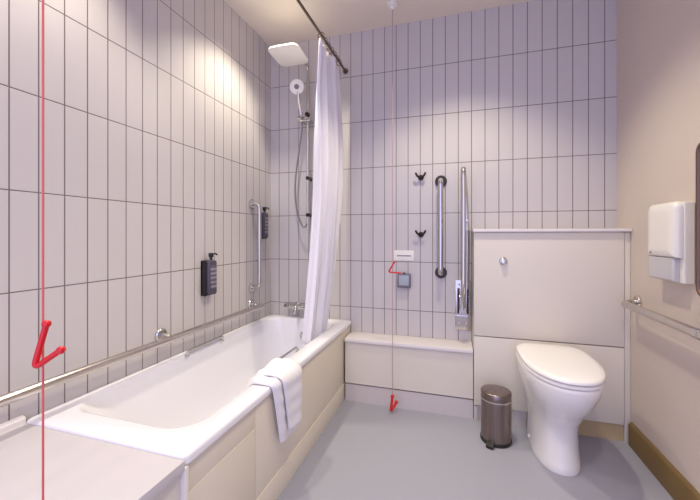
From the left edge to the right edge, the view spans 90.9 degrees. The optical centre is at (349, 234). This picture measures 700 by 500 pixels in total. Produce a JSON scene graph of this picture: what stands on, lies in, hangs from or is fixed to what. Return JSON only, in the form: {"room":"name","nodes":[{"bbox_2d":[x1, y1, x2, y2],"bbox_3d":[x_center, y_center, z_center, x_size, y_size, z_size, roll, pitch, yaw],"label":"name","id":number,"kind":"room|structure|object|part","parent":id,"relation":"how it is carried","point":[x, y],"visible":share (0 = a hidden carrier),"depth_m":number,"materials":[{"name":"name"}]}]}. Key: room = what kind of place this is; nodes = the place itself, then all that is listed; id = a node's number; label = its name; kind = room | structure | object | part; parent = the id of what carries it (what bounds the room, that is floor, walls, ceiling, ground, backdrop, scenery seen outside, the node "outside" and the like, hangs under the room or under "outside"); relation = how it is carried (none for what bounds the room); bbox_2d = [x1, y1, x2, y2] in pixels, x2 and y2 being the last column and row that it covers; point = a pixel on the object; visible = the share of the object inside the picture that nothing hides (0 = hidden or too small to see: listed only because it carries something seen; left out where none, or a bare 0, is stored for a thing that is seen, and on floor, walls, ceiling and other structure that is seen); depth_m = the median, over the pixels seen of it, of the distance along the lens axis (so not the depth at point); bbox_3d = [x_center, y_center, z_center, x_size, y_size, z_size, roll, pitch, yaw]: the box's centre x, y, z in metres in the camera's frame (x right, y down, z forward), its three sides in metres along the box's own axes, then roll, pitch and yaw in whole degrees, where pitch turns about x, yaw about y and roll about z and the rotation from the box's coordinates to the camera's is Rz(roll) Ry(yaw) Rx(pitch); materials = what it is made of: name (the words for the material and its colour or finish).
{"room":"accessible bathroom","nodes":[
{"label":"accessible bathroom","id":0,"kind":"room"},
{"bbox_2d":[0,0,270,423],"bbox_3d":[-1.015,-0.151,1.096,0.100,2.333,3.004,0,0,17],"label":"wall","id":1,"kind":"structure","parent":0,"point":[157,113],"depth_m":1.33,"materials":[{"name":"tile"}]},
{"bbox_2d":[0,299,263,407],"bbox_3d":[-0.924,0.440,1.090,0.077,0.060,2.345,0,0,17],"label":"grab rail","id":2,"kind":"object","parent":1,"relation":"attached to","point":[162,338],"visible":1,"depth_m":1.24,"materials":[{"name":"metal"}]},
{"bbox_2d":[201,253,217,295],"bbox_3d":[-0.726,0.203,1.786,0.049,0.218,0.079,0,0,17],"label":"soap dispenser","id":3,"kind":"object","parent":1,"relation":"attached to","point":[208,267],"visible":1,"depth_m":1.75,"materials":[{"name":"black plastic"}]},
{"bbox_2d":[206,259,216,294],"bbox_3d":[-0.720,0.216,1.784,0.034,0.177,0.063,0,0,17],"label":"bottle","id":4,"kind":"object","parent":3,"relation":"on","point":[211,265],"depth_m":1.76,"materials":[{"name":"plastic"}]},
{"bbox_2d":[249,199,261,291],"bbox_3d":[-0.594,0.069,2.184,0.070,0.596,0.064,0,0,17],"label":"grab rail","id":5,"kind":"object","parent":1,"relation":"attached to","point":[252,203],"visible":1,"depth_m":2.17,"materials":[{"name":"silver metal"}]},
{"bbox_2d":[262,207,268,238],"bbox_3d":[-0.573,-0.079,2.287,0.049,0.211,0.067,0,0,17],"label":"soap dispenser","id":6,"kind":"object","parent":1,"relation":"attached to","point":[264,214],"visible":0.71,"depth_m":2.26,"materials":[{"name":"black plastic"}]},
{"bbox_2d":[262,212,267,237],"bbox_3d":[-0.567,-0.065,2.285,0.034,0.170,0.053,0,0,17],"label":"bottle","id":7,"kind":"object","parent":6,"relation":"on","point":[264,215],"depth_m":2.26,"materials":[{"name":"plastic"}]},
{"bbox_2d":[225,0,532,46],"bbox_3d":[0.017,-1.368,0.781,2.258,0.100,3.004,0,0,17],"label":"ceiling","id":8,"kind":"structure","parent":0,"point":[277,22],"depth_m":2.06,"materials":[{"name":"paint"}]},
{"bbox_2d":[32,0,65,499],"bbox_3d":[-0.451,-0.201,0.506,0.060,2.233,0.060,0,0,-34],"label":"cord","id":9,"kind":"object","parent":8,"relation":"hanging from","point":[36,363],"visible":1,"depth_m":0.51,"materials":[{"name":"red plastic"}]},
{"bbox_3d":[-0.451,-0.220,0.506,0.003,2.129,0.003,0,0,17],"label":"cord","id":10,"kind":"part","parent":9,"relation":"part of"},
{"bbox_2d":[296,0,347,73],"bbox_3d":[-0.238,-1.186,1.575,0.036,0.262,1.434,0,0,17],"label":"rail","id":11,"kind":"object","parent":8,"relation":"attached to","point":[345,70],"visible":1,"depth_m":1.82,"materials":[{"name":"metal"}]},
{"bbox_2d":[301,32,342,345],"bbox_3d":[-0.158,-0.237,2.008,0.157,1.700,0.334,0,0,20],"label":"shower curtain","id":12,"kind":"object","parent":11,"relation":"hanging from","point":[328,133],"visible":0.9,"depth_m":1.92,"materials":[{"name":"white fabric"}]},
{"bbox_2d":[387,0,397,9],"bbox_3d":[0.242,-1.300,1.959,0.060,0.036,0.060,0,0,17],"label":"switch","id":13,"kind":"object","parent":8,"relation":"attached to","point":[392,4],"depth_m":1.94,"materials":[{"name":"white plastic"}]},
{"bbox_2d":[387,0,400,411],"bbox_3d":[0.246,-0.159,1.958,0.068,2.318,0.064,0,0,-13],"label":"cord","id":14,"kind":"object","parent":8,"relation":"hanging from","point":[392,4],"visible":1,"depth_m":1.96,"materials":[{"name":"white plastic"}]},
{"bbox_3d":[0.242,-0.184,1.959,0.004,2.199,0.004,0,0,17],"label":"cord","id":15,"kind":"part","parent":14,"relation":"part of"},
{"bbox_2d":[271,0,616,346],"bbox_3d":[0.489,-0.151,2.155,2.158,2.333,0.100,0,0,17],"label":"wall","id":16,"kind":"structure","parent":0,"point":[522,96],"depth_m":2.08,"materials":[{"name":"tile"}]},
{"bbox_2d":[268,43,313,228],"bbox_3d":[-0.340,-0.592,2.155,0.196,1.103,0.383,0,0,17],"label":"shower riser","id":17,"kind":"object","parent":16,"relation":"attached to","point":[289,54],"visible":0.98,"depth_m":2.12,"materials":[{"name":"silver metal"}]},
{"bbox_2d":[290,79,307,227],"bbox_3d":[-0.336,-0.524,2.252,0.100,0.957,0.091,0,0,17],"label":"shower","id":18,"kind":"object","parent":17,"relation":"hanging from","point":[296,85],"visible":0.99,"depth_m":2.25,"materials":[{"name":"white plastic"}]},
{"bbox_3d":[-0.329,-0.856,2.251,0.021,0.147,0.053,0,0,26],"label":"handle","id":19,"kind":"part","parent":18,"relation":"part of","materials":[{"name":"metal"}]},
{"bbox_2d":[299,119,313,124],"bbox_3d":[-0.286,-0.745,2.269,0.075,0.016,0.065,0,0,17],"label":"holder","id":20,"kind":"object","parent":17,"relation":"on","point":[305,121],"depth_m":2.25,"materials":[{"name":"silver metal"}]},
{"bbox_2d":[284,302,304,313],"bbox_3d":[-0.336,0.481,2.273,0.236,0.057,0.155,0,0,17],"label":"mixer","id":21,"kind":"object","parent":16,"relation":"attached to","point":[296,306],"visible":0.7,"depth_m":2.29,"materials":[{"name":"silver metal"}]},
{"bbox_3d":[-0.343,0.481,2.250,0.023,0.057,0.106,0,0,17],"label":"spout","id":22,"kind":"part","parent":21,"relation":"part of","materials":[{"name":"silver metal"}]},
{"bbox_2d":[394,250,413,260],"bbox_3d":[0.336,0.130,2.147,0.124,0.065,0.004,0,0,17],"label":"sign","id":23,"kind":"object","parent":16,"relation":"attached to","point":[399,255],"visible":1,"depth_m":2.15,"materials":[{"name":"white plastic"}]},
{"bbox_2d":[397,272,410,287],"bbox_3d":[0.335,0.281,2.132,0.081,0.094,0.034,0,0,17],"label":"button","id":24,"kind":"object","parent":16,"relation":"attached to","point":[403,279],"visible":0.91,"depth_m":2.12,"materials":[{"name":"grey plastic"}]},
{"bbox_2d":[415,172,425,179],"bbox_3d":[0.431,-0.357,2.100,0.070,0.045,0.039,0,0,17],"label":"coat hook","id":25,"kind":"object","parent":16,"relation":"attached to","point":[420,177],"visible":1,"depth_m":2.09,"materials":[{"name":"metal"}]},
{"bbox_2d":[415,230,425,236],"bbox_3d":[0.431,-0.007,2.100,0.070,0.045,0.039,0,0,17],"label":"coat hook","id":26,"kind":"object","parent":16,"relation":"attached to","point":[420,234],"visible":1,"depth_m":2.09,"materials":[{"name":"metal"}]},
{"bbox_2d":[435,175,446,277],"bbox_3d":[0.540,-0.048,2.048,0.070,0.621,0.075,0,0,17],"label":"vertical grab bar","id":27,"kind":"object","parent":16,"relation":"attached to","point":[440,181],"visible":1,"depth_m":2.02,"materials":[{"name":"silver metal"}]},
{"bbox_2d":[455,166,470,330],"bbox_3d":[0.646,0.090,1.966,0.088,0.950,0.169,0,0,17],"label":"rail","id":28,"kind":"object","parent":16,"relation":"attached to","point":[463,286],"visible":1,"depth_m":1.98,"materials":[{"name":"metal"}]},
{"bbox_3d":[0.670,0.417,2.042,0.088,0.296,0.010,0,0,17],"label":"wall plate","id":29,"kind":"part","parent":28,"relation":"part of","materials":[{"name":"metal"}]},
{"bbox_2d":[277,399,673,499],"bbox_3d":[0.017,1.065,0.781,2.258,0.100,3.004,0,0,17],"label":"floor","id":30,"kind":"structure","parent":0,"point":[366,451],"depth_m":1.51,"materials":[{"name":"plastic"}]},
{"bbox_2d":[0,415,184,499],"bbox_3d":[-0.864,0.777,0.394,0.598,0.475,1.148,0,0,17],"label":"platform","id":31,"kind":"object","parent":30,"relation":"on","point":[76,467],"visible":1,"depth_m":0.83,"materials":[{"name":"white plastic"}]},
{"bbox_3d":[-0.597,0.801,0.312,0.012,0.428,1.148,0,0,17],"label":"panel","id":32,"kind":"part","parent":31,"relation":"part of","materials":[{"name":"white plastic"}]},
{"bbox_2d":[26,314,350,499],"bbox_3d":[-0.484,0.775,1.638,0.597,0.480,1.453,0,0,17],"label":"bathtub","id":33,"kind":"object","parent":30,"relation":"on","point":[194,406],"visible":0.76,"depth_m":1.36,"materials":[{"name":"white ceramic"}]},
{"bbox_3d":[-0.417,0.798,0.866,0.017,0.433,0.014,0,0,17],"label":"corner post","id":34,"kind":"part","parent":33,"relation":"part of","materials":[{"name":"white plastic"}]},
{"bbox_3d":[-0.719,0.550,1.720,0.021,0.031,0.263,0,0,17],"label":"grab handle","id":35,"kind":"part","parent":33,"relation":"part of","materials":[{"name":"silver metal"}]},
{"bbox_3d":[-0.378,0.621,1.029,0.012,0.076,0.319,0,0,17],"label":"rail","id":36,"kind":"part","parent":33,"relation":"part of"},
{"bbox_3d":[-0.216,0.749,1.562,0.010,0.333,1.438,0,0,17],"label":"panel","id":37,"kind":"part","parent":33,"relation":"part of","materials":[{"name":"beige plastic"}]},
{"bbox_2d":[245,358,302,442],"bbox_3d":[-0.299,0.651,1.363,0.178,0.279,0.203,0,0,17],"label":"towel","id":38,"kind":"object","parent":33,"relation":"hanging from","point":[284,376],"visible":0.98,"depth_m":1.32,"materials":[{"name":"white fabric"}]},
{"bbox_3d":[-0.285,0.550,1.551,0.020,0.030,0.233,0,0,17],"label":"grab handle","id":39,"kind":"part","parent":33,"relation":"part of","materials":[{"name":"silver metal"}]},
{"bbox_2d":[345,331,472,418],"bbox_3d":[0.343,0.822,2.063,0.738,0.386,0.160,0,0,17],"label":"boxed ledge","id":40,"kind":"object","parent":30,"relation":"on","point":[431,375],"visible":1,"depth_m":2.00,"materials":[{"name":"white laminate"}]},
{"bbox_3d":[0.326,0.776,2.008,0.738,0.254,0.016,0,0,17],"label":"panel","id":41,"kind":"part","parent":40,"relation":"part of","materials":[{"name":"white laminate"}]},
{"bbox_2d":[480,384,511,449],"bbox_3d":[0.719,0.890,1.693,0.146,0.250,0.171,0,0,17],"label":"pedal bin","id":42,"kind":"object","parent":30,"relation":"on","point":[496,400],"visible":1,"depth_m":1.65,"materials":[{"name":"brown metal"}]},
{"bbox_3d":[0.723,0.782,1.705,0.142,0.036,0.142,0,0,17],"label":"lid","id":43,"kind":"part","parent":42,"relation":"part of","materials":[{"name":"metal"}]},
{"bbox_2d":[472,228,631,442],"bbox_3d":[1.037,0.492,1.841,0.724,1.046,0.179,0,0,17],"label":"cistern","id":44,"kind":"object","parent":30,"relation":"on","point":[559,286],"depth_m":1.77,"materials":[{"name":"white laminate"}]},
{"bbox_3d":[0.711,0.500,1.963,0.018,1.029,0.136,0,0,17],"label":"panel","id":45,"kind":"part","parent":44,"relation":"part of","materials":[{"name":"white laminate"}]},
{"bbox_3d":[0.814,0.140,1.828,0.042,0.042,0.024,0,0,17],"label":"flush button","id":46,"kind":"part","parent":44,"relation":"part of","materials":[{"name":"silver metal"}]},
{"bbox_3d":[1.011,0.268,1.790,0.690,0.562,0.018,0,0,17],"label":"panel","id":47,"kind":"part","parent":44,"relation":"part of","materials":[{"name":"white laminate"}]},
{"bbox_3d":[1.011,0.742,1.790,0.690,0.375,0.018,0,0,17],"label":"panel","id":48,"kind":"part","parent":44,"relation":"part of","materials":[{"name":"white laminate"}]},
{"bbox_2d":[472,228,631,231],"bbox_3d":[1.038,-0.023,1.845,0.724,0.016,0.171,0,0,17],"label":"countertop","id":49,"kind":"structure","parent":44,"relation":"on","point":[595,229],"depth_m":1.75,"materials":[{"name":"white laminate"}]},
{"bbox_2d":[516,343,605,476],"bbox_3d":[0.931,0.782,1.535,0.310,0.465,0.504,0,0,17],"label":"toilet","id":50,"kind":"object","parent":30,"relation":"on","point":[563,385],"visible":1,"depth_m":1.46,"materials":[{"name":"white ceramic"}]},
{"bbox_3d":[0.927,0.560,1.522,0.310,0.020,0.477,0,0,17],"label":"lid","id":51,"kind":"part","parent":50,"relation":"part of","materials":[{"name":"white plastic"}]},
{"bbox_3d":[0.925,0.581,1.517,0.306,0.015,0.461,0,0,17],"label":"seat","id":52,"kind":"part","parent":50,"relation":"part of","materials":[{"name":"white plastic"}]},
{"bbox_2d":[617,0,699,492],"bbox_3d":[1.034,-0.151,0.418,0.100,2.333,2.904,0,0,17],"label":"wall","id":53,"kind":"structure","parent":0,"point":[658,41],"depth_m":1.44,"materials":[{"name":"white paint"}]},
{"bbox_2d":[621,295,699,340],"bbox_3d":[1.108,0.313,0.972,0.082,0.062,1.406,0,0,17],"label":"grab rail","id":54,"kind":"object","parent":53,"relation":"attached to","point":[635,304],"visible":1,"depth_m":1.30,"materials":[{"name":"metal"}]},
{"bbox_2d":[628,422,699,499],"bbox_3d":[0.954,0.959,0.354,0.016,0.112,2.735,0,0,17],"label":"baseboard","id":55,"kind":"structure","parent":53,"relation":"attached to","point":[669,477],"depth_m":1.41,"materials":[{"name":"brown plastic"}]},
{"bbox_2d":[648,201,694,283],"bbox_3d":[1.225,0.028,1.325,0.064,0.298,0.194,0,0,17],"label":"dispenser","id":56,"kind":"object","parent":53,"relation":"attached to","point":[671,226],"visible":1,"depth_m":1.26,"materials":[{"name":"white plastic"}]},
{"bbox_2d":[696,143,699,295],"bbox_3d":[1.116,-0.050,0.948,0.051,0.514,0.406,0,0,17],"label":"wall mirror","id":57,"kind":"object","parent":53,"relation":"attached to","point":[698,146],"visible":1,"depth_m":1.14,"materials":[{"name":"brown metal"}]}
]}

